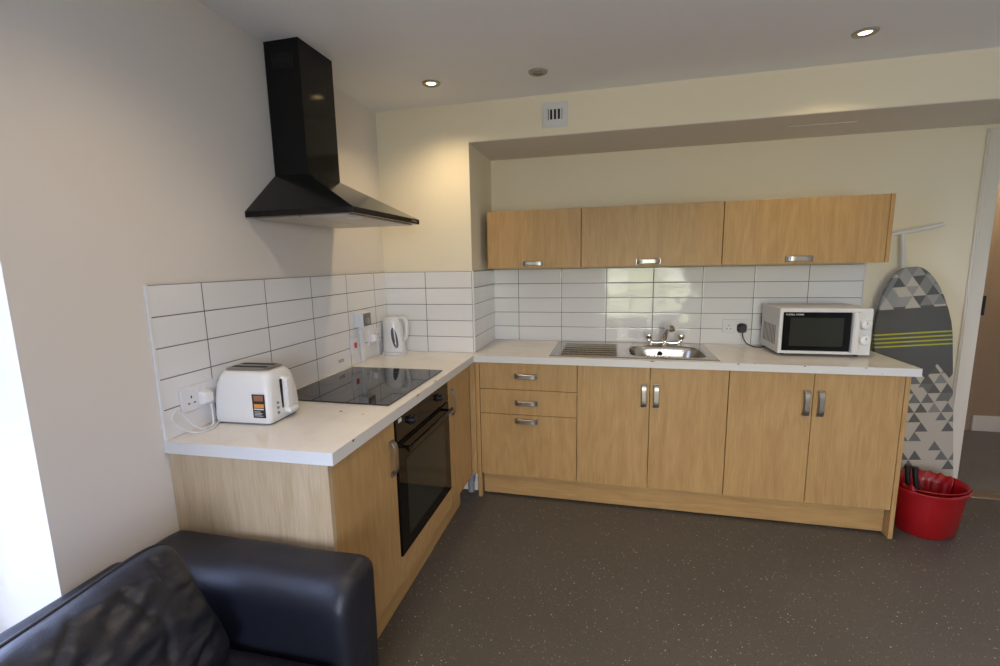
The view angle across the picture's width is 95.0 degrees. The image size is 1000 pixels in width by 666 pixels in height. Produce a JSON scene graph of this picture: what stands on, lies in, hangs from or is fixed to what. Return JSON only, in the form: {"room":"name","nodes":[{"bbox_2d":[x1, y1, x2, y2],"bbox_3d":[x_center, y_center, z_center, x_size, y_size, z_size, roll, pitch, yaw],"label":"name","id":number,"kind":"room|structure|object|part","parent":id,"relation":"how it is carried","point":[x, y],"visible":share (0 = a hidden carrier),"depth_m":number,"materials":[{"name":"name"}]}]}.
{"room":"kitchen","nodes":[
{"label":"kitchen","id":0,"kind":"room"},
{"bbox_2d":[0,0,383,632],"bbox_3d":[-1.406,0.157,0.974,0.400,2.362,5.420,1,9,13],"label":"wall","id":1,"kind":"structure","parent":0,"point":[136,147],"depth_m":1.30,"materials":[{"name":"paint"}]},
{"bbox_2d":[143,273,387,440],"bbox_3d":[-0.901,-0.018,2.182,0.010,0.500,1.554,1,9,13],"label":"tile backsplash","id":2,"kind":"structure","parent":1,"relation":"attached to","point":[197,331],"depth_m":1.82,"materials":[{"name":"white tile"}]},
{"bbox_3d":[-1.081,0.100,1.439,0.010,0.500,0.006,1,9,13],"label":"edge trim","id":3,"kind":"part","parent":2,"relation":"part of","materials":[{"name":"white plastic"}]},
{"bbox_2d":[178,378,216,413],"bbox_3d":[-1.038,0.216,1.586,0.012,0.086,0.147,1,9,13],"label":"wall socket","id":4,"kind":"object","parent":2,"relation":"attached to","point":[188,396],"visible":0.82,"depth_m":1.56,"materials":[{"name":"plastic"}]},
{"bbox_2d":[349,336,359,353],"bbox_3d":[-0.805,0.068,2.544,0.013,0.088,0.088,1,9,13],"label":"switch","id":5,"kind":"object","parent":2,"relation":"attached to","point":[354,342],"visible":1,"depth_m":2.54,"materials":[{"name":"plastic"}]},
{"bbox_2d":[354,311,370,361],"bbox_3d":[-0.767,0.025,2.591,0.064,0.286,0.090,1,9,13],"label":"control box","id":6,"kind":"object","parent":2,"relation":"attached to","point":[362,319],"visible":1,"depth_m":2.57,"materials":[{"name":"white plastic"}]},
{"bbox_3d":[-0.746,-0.076,2.572,0.002,0.071,0.079,1,9,13],"label":"dial panel","id":7,"kind":"part","parent":6,"relation":"part of","materials":[{"name":"grey plastic"}]},
{"bbox_2d":[368,327,381,344],"bbox_3d":[-0.753,0.018,2.761,0.012,0.086,0.147,1,9,13],"label":"wall socket","id":8,"kind":"object","parent":2,"relation":"attached to","point":[377,331],"visible":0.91,"depth_m":2.75,"materials":[{"name":"plastic"}]},
{"bbox_2d":[371,334,383,355],"bbox_3d":[-0.736,0.074,2.749,0.035,0.142,0.084,1,9,13],"label":"plug","id":9,"kind":"object","parent":8,"relation":"in","point":[374,337],"visible":1,"depth_m":2.71,"materials":[{"name":"white plastic"}]},
{"bbox_2d":[245,37,418,227],"bbox_3d":[-0.701,-0.839,1.967,0.469,0.720,0.604,1,9,13],"label":"extractor hood","id":10,"kind":"object","parent":1,"relation":"attached to","point":[306,188],"visible":1,"depth_m":1.89,"materials":[{"name":"black metal"}]},
{"bbox_2d":[345,217,362,218],"bbox_3d":[-0.577,-0.455,1.810,0.068,0.003,0.068,1,9,13],"label":"hood light","id":11,"kind":"object","parent":10,"relation":"on","point":[345,217],"depth_m":1.81,"materials":[{"name":"white plastic"}]},
{"bbox_2d":[375,103,492,489],"bbox_3d":[-0.386,-0.190,3.104,0.578,2.362,0.506,1,9,13],"label":"wall","id":12,"kind":"structure","parent":0,"point":[430,172],"depth_m":2.76,"materials":[{"name":"beige paint"}]},
{"bbox_2d":[385,271,473,352],"bbox_3d":[-0.441,-0.130,2.858,0.568,0.498,0.008,1,9,13],"label":"tile backsplash","id":13,"kind":"structure","parent":12,"relation":"attached to","point":[437,307],"depth_m":2.85,"materials":[{"name":"white tile"}]},
{"bbox_2d":[472,270,494,352],"bbox_3d":[-0.101,-0.163,3.027,0.010,0.499,0.509,1,9,13],"label":"tile backsplash","id":14,"kind":"structure","parent":12,"relation":"attached to","point":[482,281],"depth_m":2.98,"materials":[{"name":"white tile"}]},
{"bbox_3d":[-0.160,-0.124,2.785,0.009,0.499,0.004,1,9,13],"label":"edge trim","id":15,"kind":"part","parent":14,"relation":"part of","materials":[{"name":"white plastic"}]},
{"bbox_2d":[197,0,999,111],"bbox_3d":[0.751,-1.013,0.212,4.990,0.100,5.520,1,9,13],"label":"ceiling","id":16,"kind":"structure","parent":0,"point":[381,53],"depth_m":1.88,"materials":[{"name":"paint"}]},
{"bbox_2d":[422,80,439,87],"bbox_3d":[-0.349,-1.262,2.321,0.094,0.006,0.094,1,9,13],"label":"recessed light","id":17,"kind":"object","parent":16,"relation":"in","point":[427,83],"visible":1,"depth_m":2.31,"materials":[{"name":"silver metal"}]},
{"bbox_2d":[528,68,547,76],"bbox_3d":[0.183,-1.254,2.205,0.094,0.006,0.094,1,9,13],"label":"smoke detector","id":18,"kind":"object","parent":16,"relation":"in","point":[536,72],"visible":1,"depth_m":2.20,"materials":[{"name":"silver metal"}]},
{"bbox_2d":[851,26,879,38],"bbox_3d":[1.496,-1.229,1.877,0.094,0.006,0.094,1,9,13],"label":"recessed light","id":19,"kind":"object","parent":16,"relation":"in","point":[865,32],"visible":1,"depth_m":1.87,"materials":[{"name":"silver metal"}]},
{"bbox_3d":[1.496,-1.230,1.877,0.049,0.004,0.049,0,9,6],"label":"bulb","id":20,"kind":"part","parent":19,"relation":"part of","materials":[{"name":"white glass"}]},
{"bbox_2d":[378,430,999,665],"bbox_3d":[1.464,1.328,1.103,6.040,0.100,6.850,1,9,13],"label":"floor","id":21,"kind":"structure","parent":0,"point":[510,579],"depth_m":2.04,"materials":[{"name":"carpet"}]},
{"bbox_2d":[0,530,378,665],"bbox_3d":[-0.936,1.084,0.560,0.735,0.636,1.910,1,9,13],"label":"leather sofa","id":22,"kind":"object","parent":21,"relation":"on","point":[276,604],"visible":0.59,"depth_m":1.26,"materials":[{"name":"black leather"}]},
{"bbox_2d":[0,542,229,665],"bbox_3d":[-0.865,0.752,0.942,0.288,0.351,0.598,1,9,11],"label":"cushion","id":23,"kind":"object","parent":22,"relation":"on","point":[149,609],"visible":1,"depth_m":1.01,"materials":[{"name":"black leather"}]},
{"bbox_3d":[-0.726,0.934,1.387,0.717,0.581,0.178,1,9,13],"label":"arm","id":24,"kind":"part","parent":22,"relation":"part of","materials":[{"name":"black leather"}]},
{"bbox_2d":[223,649,317,665],"bbox_3d":[-0.769,0.991,0.913,0.563,0.151,0.773,1,9,13],"label":"seat cushion","id":25,"kind":"object","parent":22,"relation":"on","point":[237,657],"depth_m":1.24,"materials":[{"name":"black leather"}]},
{"bbox_2d":[169,422,402,620],"bbox_3d":[-0.726,0.787,1.703,0.600,0.869,0.450,1,9,13],"label":"base cabinet","id":26,"kind":"object","parent":21,"relation":"on","point":[350,505],"visible":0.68,"depth_m":1.48,"materials":[{"name":"brown wood"}]},
{"bbox_3d":[-0.787,0.819,1.506,0.574,0.869,0.034,1,9,13],"label":"panel","id":27,"kind":"part","parent":26,"relation":"part of","materials":[{"name":"brown wood"}]},
{"bbox_2d":[163,351,473,465],"bbox_3d":[-0.610,0.255,2.154,0.600,0.041,1.556,1,9,13],"label":"countertop","id":28,"kind":"structure","parent":26,"relation":"on","point":[317,433],"depth_m":1.56,"materials":[{"name":"laminate"}]},
{"bbox_2d":[171,389,219,432],"bbox_3d":[-1.017,0.271,1.547,0.055,0.129,0.165,1,9,13],"label":"plug","id":29,"kind":"object","parent":28,"relation":"on","point":[204,396],"visible":1,"depth_m":1.57,"materials":[{"name":"white plastic"}]},
{"bbox_3d":[-1.013,0.288,1.547,0.041,0.094,0.166,2,9,18],"label":"cord","id":30,"kind":"part","parent":29,"relation":"part of","materials":[{"name":"white plastic"}]},
{"bbox_2d":[216,362,298,424],"bbox_3d":[-0.877,0.213,1.678,0.255,0.195,0.174,1,9,11],"label":"toaster","id":31,"kind":"object","parent":28,"relation":"on","point":[257,393],"visible":1,"depth_m":1.61,"materials":[{"name":"white plastic"}]},
{"bbox_3d":[-0.893,0.120,1.667,0.177,0.007,0.110,1,9,11],"label":"panel","id":32,"kind":"part","parent":31,"relation":"part of","materials":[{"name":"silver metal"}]},
{"bbox_2d":[253,396,262,401],"bbox_3d":[-0.836,0.227,1.583,0.036,0.020,0.001,1,9,11],"label":"label","id":33,"kind":"object","parent":31,"relation":"on","point":[256,398],"depth_m":1.58,"materials":[{"name":"paper"}]},
{"bbox_3d":[-0.777,0.213,1.670,0.026,0.124,0.036,1,9,11],"label":"lever","id":34,"kind":"part","parent":31,"relation":"part of","materials":[{"name":"white plastic"}]},
{"bbox_3d":[-0.763,0.275,1.677,0.028,0.018,0.052,1,9,11],"label":"lever knob","id":35,"kind":"part","parent":31,"relation":"part of","materials":[{"name":"white plastic"}]},
{"bbox_2d":[297,367,441,405],"bbox_3d":[-0.616,0.234,2.137,0.515,0.005,0.594,1,9,13],"label":"cooktop","id":36,"kind":"object","parent":28,"relation":"in","point":[353,385],"visible":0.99,"depth_m":2.08,"materials":[{"name":"black glass"}]},
{"bbox_2d":[382,316,408,355],"bbox_3d":[-0.649,0.010,2.840,0.169,0.236,0.153,-3,9,-11],"label":"electric kettle","id":37,"kind":"object","parent":28,"relation":"on","point":[394,337],"visible":1,"depth_m":2.79,"materials":[{"name":"white plastic"}]},
{"bbox_3d":[-0.666,-0.092,2.826,0.109,0.018,0.096,3,10,27],"label":"lid","id":38,"kind":"part","parent":37,"relation":"part of","materials":[{"name":"white plastic"}]},
{"bbox_3d":[-0.591,-0.026,2.798,0.081,0.154,0.023,3,10,27],"label":"handle","id":39,"kind":"part","parent":37,"relation":"part of","materials":[{"name":"white plastic"}]},
{"bbox_3d":[-0.466,0.713,1.647,0.018,0.709,0.413,1,9,13],"label":"door","id":40,"kind":"part","parent":26,"relation":"part of","materials":[{"name":"brown wood"}]},
{"bbox_3d":[-0.409,0.487,1.773,0.027,0.142,0.030,1,9,13],"label":"handle","id":41,"kind":"part","parent":26,"relation":"part of","materials":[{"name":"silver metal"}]},
{"bbox_2d":[377,495,460,637],"bbox_3d":[-0.402,1.072,2.158,0.019,0.150,1.315,1,9,13],"label":"plinth","id":42,"kind":"object","parent":21,"relation":"on","point":[399,595],"visible":0.39,"depth_m":2.12,"materials":[{"name":"brown wood"}]},
{"bbox_2d":[394,382,453,580],"bbox_3d":[-0.582,0.630,2.192,0.591,0.711,0.593,1,9,13],"label":"oven","id":43,"kind":"object","parent":21,"relation":"on","point":[421,434],"visible":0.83,"depth_m":2.06,"materials":[{"name":"black glass"}]},
{"bbox_3d":[-0.364,0.365,1.930,0.026,0.042,0.042,1,9,13],"label":"control knob","id":44,"kind":"part","parent":43,"relation":"part of","materials":[{"name":"black plastic"}]},
{"bbox_3d":[-0.351,0.339,2.090,0.024,0.113,0.593,1,9,13],"label":"control panel","id":45,"kind":"part","parent":43,"relation":"part of","materials":[{"name":"black ceramic"}]},
{"bbox_3d":[-0.342,0.933,2.181,0.018,0.107,0.593,1,9,13],"label":"infill panel","id":46,"kind":"part","parent":43,"relation":"part of","materials":[{"name":"brown wood"}]},
{"bbox_3d":[-0.317,0.428,2.095,0.038,0.018,0.526,1,9,13],"label":"handle","id":47,"kind":"part","parent":43,"relation":"part of","materials":[{"name":"black ceramic"}]},
{"bbox_3d":[-0.290,0.317,2.238,0.026,0.042,0.042,1,9,13],"label":"control knob","id":48,"kind":"part","parent":43,"relation":"part of","materials":[{"name":"black plastic"}]},
{"bbox_2d":[447,366,471,506],"bbox_3d":[-0.483,0.553,2.677,0.590,0.712,0.398,1,9,13],"label":"base cabinet","id":49,"kind":"object","parent":21,"relation":"on","point":[458,386],"visible":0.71,"depth_m":2.59,"materials":[{"name":"brown wood"}]},
{"bbox_3d":[-0.247,0.371,2.439,0.027,0.142,0.030,1,9,13],"label":"handle","id":50,"kind":"part","parent":49,"relation":"part of","materials":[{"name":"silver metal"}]},
{"bbox_3d":[-0.202,0.530,2.793,0.032,0.712,0.038,1,9,13],"label":"filler post","id":51,"kind":"part","parent":49,"relation":"part of","materials":[{"name":"brown wood"}]},
{"bbox_2d":[468,474,475,491],"bbox_3d":[-0.178,0.939,2.915,0.061,0.142,0.054,1,9,13],"label":"pipe","id":52,"kind":"object","parent":21,"relation":"on","point":[471,481],"visible":0.62,"depth_m":2.90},
{"bbox_2d":[469,362,576,495],"bbox_3d":[0.201,0.566,3.025,0.640,0.869,0.590,1,9,13],"label":"drawer unit","id":53,"kind":"object","parent":21,"relation":"on","point":[524,416],"visible":0.91,"depth_m":2.75,"materials":[{"name":"brown wood"}]},
{"bbox_3d":[-0.127,0.600,2.845,0.022,0.869,0.034,1,9,13],"label":"filler post","id":54,"kind":"part","parent":53,"relation":"part of","materials":[{"name":"brown wood"}]},
{"bbox_3d":[0.153,0.419,2.720,0.140,0.030,0.027,1,9,13],"label":"handle","id":55,"kind":"part","parent":53,"relation":"part of","materials":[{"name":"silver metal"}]},
{"bbox_3d":[0.150,0.258,2.696,0.140,0.030,0.027,1,9,13],"label":"handle","id":56,"kind":"part","parent":53,"relation":"part of","materials":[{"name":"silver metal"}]},
{"bbox_3d":[0.156,0.530,2.738,0.140,0.030,0.027,1,9,13],"label":"handle","id":57,"kind":"part","parent":53,"relation":"part of","materials":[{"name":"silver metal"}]},
{"bbox_3d":[0.162,0.259,2.716,0.582,0.160,0.018,1,9,13],"label":"drawer","id":58,"kind":"part","parent":53,"relation":"part of","materials":[{"name":"brown wood"}]},
{"bbox_3d":[0.165,0.415,2.740,0.582,0.151,0.018,1,9,13],"label":"drawer","id":59,"kind":"part","parent":53,"relation":"part of","materials":[{"name":"brown wood"}]},
{"bbox_3d":[0.170,0.687,2.782,0.582,0.392,0.018,1,9,13],"label":"drawer","id":60,"kind":"part","parent":53,"relation":"part of","materials":[{"name":"brown wood"}]},
{"bbox_2d":[577,366,728,494],"bbox_3d":[0.902,0.501,2.845,0.800,0.712,0.590,1,9,13],"label":"base cabinet","id":61,"kind":"object","parent":21,"relation":"on","point":[683,449],"visible":0.89,"depth_m":2.58,"materials":[{"name":"brown wood"}]},
{"bbox_3d":[0.646,0.538,2.643,0.398,0.709,0.018,1,9,13],"label":"door","id":62,"kind":"part","parent":61,"relation":"part of","materials":[{"name":"brown wood"}]},
{"bbox_3d":[0.801,0.351,2.552,0.030,0.140,0.027,1,9,13],"label":"handle","id":63,"kind":"part","parent":61,"relation":"part of","materials":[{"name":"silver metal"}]},
{"bbox_3d":[0.866,0.352,2.537,0.030,0.140,0.027,1,9,13],"label":"handle","id":64,"kind":"part","parent":61,"relation":"part of","materials":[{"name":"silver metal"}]},
{"bbox_3d":[1.037,0.545,2.550,0.398,0.709,0.018,1,9,13],"label":"door","id":65,"kind":"part","parent":61,"relation":"part of","materials":[{"name":"brown wood"}]},
{"bbox_2d":[484,473,883,530],"bbox_3d":[0.964,0.961,2.682,2.185,0.144,0.016,1,9,13],"label":"plinth","id":66,"kind":"object","parent":21,"relation":"on","point":[748,507],"visible":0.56,"depth_m":2.64,"materials":[{"name":"brown wood"}]},
{"bbox_2d":[722,371,911,538],"bbox_3d":[1.694,0.592,2.672,0.818,0.869,0.600,1,9,13],"label":"base cabinet","id":67,"kind":"object","parent":21,"relation":"on","point":[830,439],"visible":0.84,"depth_m":2.39,"materials":[{"name":"brown wood"}]},
{"bbox_2d":[472,339,922,376],"bbox_3d":[1.003,0.129,2.771,2.288,0.041,0.594,1,9,13],"label":"countertop","id":68,"kind":"structure","parent":67,"relation":"on","point":[732,357],"depth_m":2.52,"materials":[{"name":"laminate"}]},
{"bbox_2d":[549,341,719,369],"bbox_3d":[0.798,0.174,2.831,0.930,0.157,0.500,1,9,13],"label":"sink","id":69,"kind":"object","parent":68,"relation":"in","point":[562,348],"visible":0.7,"depth_m":2.87,"materials":[{"name":"metal"}]},
{"bbox_2d":[645,324,684,345],"bbox_3d":[1.044,0.013,2.878,0.244,0.148,0.173,1,9,13],"label":"mixer tap","id":70,"kind":"object","parent":69,"relation":"on","point":[664,341],"visible":1,"depth_m":2.92,"materials":[{"name":"silver metal"}]},
{"bbox_3d":[1.052,0.000,2.871,0.040,0.118,0.169,-1,9,2],"label":"spout","id":71,"kind":"part","parent":70,"relation":"part of","materials":[{"name":"silver metal"}]},
{"bbox_2d":[760,303,873,355],"bbox_3d":[1.802,-0.022,2.634,0.446,0.267,0.350,1,9,13],"label":"microwave oven","id":72,"kind":"object","parent":68,"relation":"on","point":[800,328],"visible":1,"depth_m":2.51,"materials":[{"name":"white plastic"}]},
{"bbox_3d":[1.727,-0.007,2.505,0.328,0.214,0.008,1,9,13],"label":"door","id":73,"kind":"part","parent":72,"relation":"part of","materials":[{"name":"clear glass"}]},
{"bbox_3d":[1.900,0.000,2.449,0.031,0.222,0.034,1,9,13],"label":"handle","id":74,"kind":"part","parent":72,"relation":"part of","materials":[{"name":"white plastic"}]},
{"bbox_3d":[1.948,0.039,2.448,0.058,0.058,0.026,1,9,13],"label":"control knob","id":75,"kind":"part","parent":72,"relation":"part of","materials":[{"name":"white plastic"}]},
{"bbox_3d":[1.947,-0.043,2.436,0.058,0.058,0.026,1,9,13],"label":"control knob","id":76,"kind":"part","parent":72,"relation":"part of","materials":[{"name":"white plastic"}]},
{"bbox_3d":[1.428,0.552,2.456,0.398,0.709,0.018,1,9,13],"label":"door","id":77,"kind":"part","parent":67,"relation":"part of","materials":[{"name":"brown wood"}]},
{"bbox_3d":[1.583,0.364,2.365,0.030,0.140,0.027,1,9,13],"label":"handle","id":78,"kind":"part","parent":67,"relation":"part of","materials":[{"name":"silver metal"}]},
{"bbox_3d":[1.647,0.366,2.349,0.030,0.140,0.027,1,9,13],"label":"handle","id":79,"kind":"part","parent":67,"relation":"part of","materials":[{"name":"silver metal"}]},
{"bbox_3d":[1.815,0.559,2.363,0.394,0.709,0.018,1,9,13],"label":"door","id":80,"kind":"part","parent":67,"relation":"part of","materials":[{"name":"brown wood"}]},
{"bbox_3d":[2.084,0.597,2.591,0.020,0.869,0.576,1,9,13],"label":"panel","id":81,"kind":"part","parent":67,"relation":"part of","materials":[{"name":"brown wood"}]},
{"bbox_2d":[872,222,952,476],"bbox_3d":[2.388,0.197,2.646,0.448,1.638,0.140,1,9,13],"label":"ironing board","id":82,"kind":"object","parent":21,"relation":"on","point":[912,325],"visible":0.72,"depth_m":2.60,"materials":[{"name":"grey fabric"}]},
{"bbox_3d":[2.346,-0.004,2.661,0.022,1.142,0.021,-4,5,14],"label":"leg","id":83,"kind":"part","parent":82,"relation":"part of","materials":[{"name":"white plastic"}]},
{"bbox_2d":[894,469,972,539],"bbox_3d":[2.293,0.912,2.456,0.389,0.274,0.304,-4,9,-16],"label":"bucket","id":84,"kind":"object","parent":21,"relation":"on","point":[935,512],"visible":0.84,"depth_m":2.37,"materials":[{"name":"red plastic"}]},
{"bbox_2d":[904,464,918,492],"bbox_3d":[2.194,0.865,2.436,0.078,0.321,0.073,1,9,13],"label":"brush","id":85,"kind":"object","parent":84,"relation":"in","point":[907,468],"visible":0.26,"depth_m":2.43,"materials":[{"name":"black plastic"}]},
{"bbox_3d":[2.180,0.848,2.453,0.025,0.292,0.049,-6,10,-31],"label":"second handle","id":86,"kind":"part","parent":85,"relation":"part of","materials":[{"name":"black plastic"}]},
{"bbox_3d":[2.213,0.858,2.436,0.028,0.297,0.062,-5,10,-26],"label":"brush handle","id":87,"kind":"part","parent":85,"relation":"part of","materials":[{"name":"black plastic"}]},
{"bbox_2d":[899,469,953,497],"bbox_3d":[2.265,0.864,2.494,0.306,0.188,0.162,-4,9,-16],"label":"basket","id":88,"kind":"object","parent":84,"relation":"on","point":[929,481],"depth_m":2.51,"materials":[{"name":"red plastic"}]},
{"bbox_3d":[2.300,0.801,2.364,0.347,0.016,0.149,-4,9,-16],"label":"carry handle","id":89,"kind":"part","parent":84,"relation":"part of","materials":[{"name":"red plastic"}]},
{"bbox_2d":[970,491,999,500],"bbox_3d":[3.157,0.991,2.728,0.798,0.008,0.087,1,9,13],"label":"trim","id":90,"kind":"structure","parent":21,"relation":"on","point":[977,495],"depth_m":2.77,"materials":[{"name":"brown wood"}]},
{"bbox_2d":[467,47,999,141],"bbox_3d":[1.757,-1.214,2.422,3.872,0.213,0.506,1,9,13],"label":"wall","id":91,"kind":"structure","parent":0,"point":[967,75],"depth_m":2.28,"materials":[{"name":"beige paint"}]},
{"bbox_2d":[542,101,567,127],"bbox_3d":[0.301,-1.196,2.507,0.140,0.130,0.012,1,9,13],"label":"air vent","id":92,"kind":"object","parent":91,"relation":"in","point":[554,114],"visible":1,"depth_m":2.50,"materials":[{"name":"white plastic"}]},
{"bbox_2d":[469,98,999,160],"bbox_3d":[1.760,-1.107,2.439,3.871,0.003,0.501,1,9,13],"label":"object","id":93,"kind":"structure","parent":91,"relation":"attached to","point":[982,111],"depth_m":2.51,"materials":[{"name":"paint"}]},
{"bbox_2d":[778,121,857,134],"bbox_3d":[1.716,-1.111,2.488,0.320,0.003,0.170,1,9,13],"label":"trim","id":94,"kind":"structure","parent":91,"relation":"attached to","point":[839,126],"depth_m":2.48,"materials":[{"name":"paint"}]},
{"bbox_2d":[491,124,999,432],"bbox_3d":[1.570,-0.204,2.953,4.450,2.362,0.120,1,9,13],"label":"wall","id":95,"kind":"structure","parent":0,"point":[934,175],"depth_m":2.71,"materials":[{"name":"beige paint"}]},
{"bbox_2d":[487,208,581,268],"bbox_3d":[0.236,-0.602,2.975,0.588,0.352,0.335,1,9,13],"label":"upper cabinet","id":96,"kind":"object","parent":95,"relation":"attached to","point":[548,238],"visible":0.95,"depth_m":2.83,"materials":[{"name":"brown wood"}]},
{"bbox_3d":[0.205,-0.432,2.849,0.137,0.030,0.027,1,9,13],"label":"handle","id":97,"kind":"part","parent":96,"relation":"part of","materials":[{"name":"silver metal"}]},
{"bbox_2d":[581,201,724,266],"bbox_3d":[0.908,-0.590,2.814,0.790,0.352,0.335,1,9,13],"label":"upper cabinet","id":98,"kind":"object","parent":95,"relation":"attached to","point":[679,234],"visible":1,"depth_m":2.67,"materials":[{"name":"brown wood"}]},
{"bbox_3d":[0.871,-0.421,2.689,0.137,0.030,0.027,1,9,13],"label":"handle","id":99,"kind":"part","parent":98,"relation":"part of","materials":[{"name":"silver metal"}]},
{"bbox_2d":[494,264,865,344],"bbox_3d":[1.065,-0.183,3.010,2.268,0.499,0.010,1,9,13],"label":"tile backsplash","id":100,"kind":"structure","parent":95,"relation":"attached to","point":[567,304],"depth_m":3.01,"materials":[{"name":"white tile"}]},
{"bbox_2d":[722,319,747,332],"bbox_3d":[1.498,-0.043,2.917,0.148,0.086,0.012,1,9,13],"label":"wall socket","id":101,"kind":"object","parent":100,"relation":"attached to","point":[729,325],"visible":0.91,"depth_m":2.92,"materials":[{"name":"plastic"}]},
{"bbox_2d":[737,314,764,347],"bbox_3d":[1.573,-0.032,2.849,0.172,0.235,0.086,2,9,21],"label":"plug","id":102,"kind":"object","parent":101,"relation":"in","point":[741,327],"visible":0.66,"depth_m":2.87,"materials":[{"name":"black plastic"}]},
{"bbox_3d":[2.165,-0.163,2.746,0.005,0.499,0.010,1,9,13],"label":"edge trim","id":103,"kind":"part","parent":100,"relation":"part of","materials":[{"name":"white plastic"}]},
{"bbox_2d":[721,193,895,264],"bbox_3d":[1.689,-0.577,2.626,0.814,0.353,0.335,1,9,13],"label":"upper cabinet","id":104,"kind":"object","parent":95,"relation":"attached to","point":[853,228],"visible":0.92,"depth_m":2.49,"materials":[{"name":"brown wood"}]},
{"bbox_3d":[1.641,-0.407,2.505,0.137,0.030,0.027,1,9,13],"label":"handle","id":105,"kind":"part","parent":104,"relation":"part of","materials":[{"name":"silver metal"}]},
{"bbox_3d":[2.079,-0.572,2.545,0.019,0.353,0.310,1,9,13],"label":"panel","id":106,"kind":"part","parent":104,"relation":"part of","materials":[{"name":"brown wood"}]},
{"bbox_2d":[953,127,999,478],"bbox_3d":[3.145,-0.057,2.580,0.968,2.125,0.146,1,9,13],"label":"door frame","id":107,"kind":"structure","parent":95,"relation":"in","point":[974,301],"depth_m":2.59,"materials":[{"name":"white paint"}]},
{"bbox_2d":[969,218,999,429],"bbox_3d":[3.987,-0.384,3.691,2.400,2.400,0.120,1,9,13],"label":"wall","id":108,"kind":"structure","parent":0,"point":[986,402],"depth_m":3.72,"materials":[{"name":"paint"}]},
{"bbox_2d":[970,415,999,431],"bbox_3d":[4.493,0.758,3.676,1.170,0.130,0.019,1,9,13],"label":"baseboard","id":109,"kind":"structure","parent":108,"relation":"attached to","point":[978,423],"depth_m":3.78,"materials":[{"name":"white paint"}]}
]}

